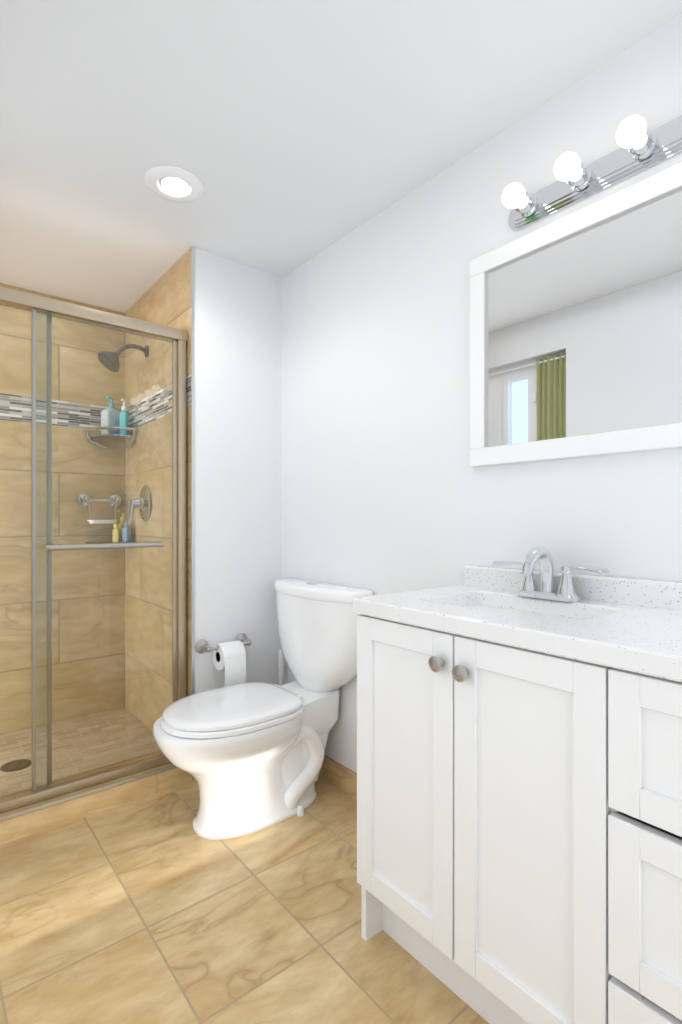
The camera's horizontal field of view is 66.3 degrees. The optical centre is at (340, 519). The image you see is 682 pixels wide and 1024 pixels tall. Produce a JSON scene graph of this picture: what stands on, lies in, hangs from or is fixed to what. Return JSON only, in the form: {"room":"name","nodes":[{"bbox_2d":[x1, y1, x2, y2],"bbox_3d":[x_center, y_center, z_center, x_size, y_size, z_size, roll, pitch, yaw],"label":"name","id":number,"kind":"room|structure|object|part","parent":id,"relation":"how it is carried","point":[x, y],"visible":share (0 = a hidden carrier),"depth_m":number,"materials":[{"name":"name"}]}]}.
{"room":"bathroom","nodes":[
{"label":"bathroom","id":0,"kind":"room"},
{"bbox_2d":[0,283,124,315],"bbox_3d":[-1.653,-0.026,2.615,1.090,2.260,0.100,0,0,-39],"label":"wall","id":1,"kind":"structure","parent":0,"point":[59,298],"depth_m":2.71,"materials":[{"name":"tile"}]},
{"bbox_2d":[195,248,281,693],"bbox_3d":[-0.734,-0.026,2.777,0.540,2.260,1.010,0,0,-39],"label":"wall","id":2,"kind":"structure","parent":0,"point":[238,439],"depth_m":2.35,"materials":[{"name":"white paint"}]},
{"bbox_2d":[125,248,193,779],"bbox_3d":[-0.916,-0.026,2.564,0.010,2.260,0.910,0,0,-39],"label":"tile","id":3,"kind":"structure","parent":2,"relation":"attached to","point":[165,299],"depth_m":2.27,"materials":[{"name":"beige tile"}]},
{"bbox_2d":[191,247,194,694],"bbox_3d":[-0.627,-0.076,2.210,0.014,2.159,0.004,0,0,-39],"label":"trim","id":4,"kind":"structure","parent":2,"relation":"attached to","point":[192,470],"depth_m":2.21,"materials":[{"name":"silver metal"}]},
{"bbox_2d":[195,633,251,686],"bbox_3d":[-0.484,0.624,2.248,0.250,0.225,0.126,0,0,-39],"label":"toilet paper holder","id":5,"kind":"object","parent":2,"relation":"attached to","point":[229,658],"visible":1,"depth_m":2.21,"materials":[{"name":"white paper"}]},
{"bbox_2d":[0,777,488,1023],"bbox_3d":[-0.336,1.153,1.425,1.630,0.100,3.610,0,0,-39],"label":"floor","id":6,"kind":"structure","parent":0,"point":[155,908],"depth_m":1.41,"materials":[{"name":"tile"}]},
{"bbox_2d":[0,762,191,844],"bbox_3d":[-1.052,1.058,1.948,0.978,0.091,0.145,0,0,-39],"label":"sill","id":7,"kind":"structure","parent":6,"relation":"on","point":[26,820],"depth_m":1.95,"materials":[{"name":"tile"}]},
{"bbox_2d":[0,287,187,812],"bbox_3d":[-1.032,0.103,1.932,0.967,1.824,0.121,0,0,-39],"label":"shower door","id":8,"kind":"structure","parent":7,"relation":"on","point":[92,544],"depth_m":1.99,"materials":[{"name":"clear glass"}]},
{"bbox_3d":[-1.252,0.107,1.800,0.443,1.736,0.006,0,0,-39],"label":"glass","id":9,"kind":"part","parent":8,"relation":"part of","materials":[{"name":"clear glass"}]},
{"bbox_3d":[-0.899,0.099,2.006,0.422,0.022,0.067,0,0,-39],"label":"handle rail","id":10,"kind":"part","parent":8,"relation":"part of","materials":[{"name":"silver metal"}]},
{"bbox_2d":[153,577,372,839],"bbox_3d":[-0.338,0.686,1.981,0.725,0.858,0.600,0,0,-39],"label":"toilet","id":11,"kind":"object","parent":6,"relation":"on","point":[249,757],"visible":0.98,"depth_m":1.93,"materials":[{"name":"white ceramic"}]},
{"bbox_2d":[278,649,284,685],"bbox_3d":[-0.290,0.853,2.412,0.086,0.501,0.086,0,0,-39],"label":"toilet brush","id":12,"kind":"object","parent":6,"relation":"on","point":[281,658],"visible":0.12,"depth_m":2.42,"materials":[{"name":"white"}]},
{"bbox_2d":[357,614,681,1023],"bbox_3d":[0.561,0.673,1.068,0.487,0.860,1.125,0,0,-39],"label":"vanity cabinet","id":13,"kind":"object","parent":6,"relation":"on","point":[519,835],"visible":0.98,"depth_m":1.00,"materials":[{"name":"white paint"}]},
{"bbox_2d":[353,565,681,681],"bbox_3d":[0.570,0.224,1.071,0.470,0.164,1.142,0,0,-39],"label":"countertop","id":14,"kind":"structure","parent":13,"relation":"on","point":[630,624],"depth_m":1.17,"materials":[{"name":"stone"}]},
{"bbox_2d":[492,546,608,601],"bbox_3d":[0.510,0.135,1.339,0.148,0.136,0.305,0,0,-39],"label":"faucet","id":15,"kind":"object","parent":14,"relation":"on","point":[565,591],"visible":1,"depth_m":1.33,"materials":[{"name":"silver metal"}]},
{"bbox_2d":[0,0,681,312],"bbox_3d":[-0.336,-1.206,1.425,1.630,0.100,3.610,0,0,-39],"label":"ceiling","id":16,"kind":"structure","parent":0,"point":[291,135],"depth_m":1.47,"materials":[{"name":"white paint"}]},
{"bbox_2d":[144,165,203,202],"bbox_3d":[-0.574,-1.150,1.796,0.196,0.012,0.196,0,0,-39],"label":"recessed light","id":17,"kind":"object","parent":16,"relation":"in","point":[173,183],"visible":1,"depth_m":1.79,"materials":[{"name":"white"}]},
{"bbox_2d":[282,13,681,772],"bbox_3d":[0.576,-0.026,1.516,0.100,2.260,2.600,0,0,-39],"label":"wall","id":18,"kind":"structure","parent":0,"point":[386,489],"depth_m":1.75,"materials":[{"name":"white paint"}]},
{"bbox_2d":[319,755,356,799],"bbox_3d":[0.054,1.054,2.070,0.010,0.100,1.060,0,0,-39],"label":"baseboard","id":19,"kind":"structure","parent":18,"relation":"attached to","point":[339,776],"depth_m":2.14,"materials":[{"name":"tile"}]},
{"bbox_2d":[470,162,681,466],"bbox_3d":[0.688,-0.483,1.278,0.025,0.638,0.890,0,0,-39],"label":"mirror","id":20,"kind":"object","parent":18,"relation":"attached to","point":[575,334],"visible":1,"depth_m":1.35,"materials":[{"name":"white mirror"}]},
{"bbox_2d":[502,115,681,229],"bbox_3d":[0.637,-0.878,1.260,0.127,0.080,0.606,0,0,-39],"label":"sconce","id":21,"kind":"object","parent":18,"relation":"attached to","point":[643,148],"visible":1,"depth_m":1.29,"materials":[{"name":"silver metal"}]},
{"bbox_3d":[0.470,-0.878,1.417,0.067,0.061,0.061,0,0,-39],"label":"vanity light bulb","id":22,"kind":"part","parent":21,"relation":"part of","materials":[{"name":"white glass"}]},
{"bbox_3d":[0.565,-0.878,1.301,0.067,0.061,0.061,0,0,-39],"label":"vanity light bulb","id":23,"kind":"part","parent":21,"relation":"part of","materials":[{"name":"white glass"}]},
{"bbox_3d":[0.660,-0.878,1.184,0.067,0.061,0.061,0,0,-39],"label":"vanity light bulb","id":24,"kind":"part","parent":21,"relation":"part of","materials":[{"name":"white glass"}]}
]}

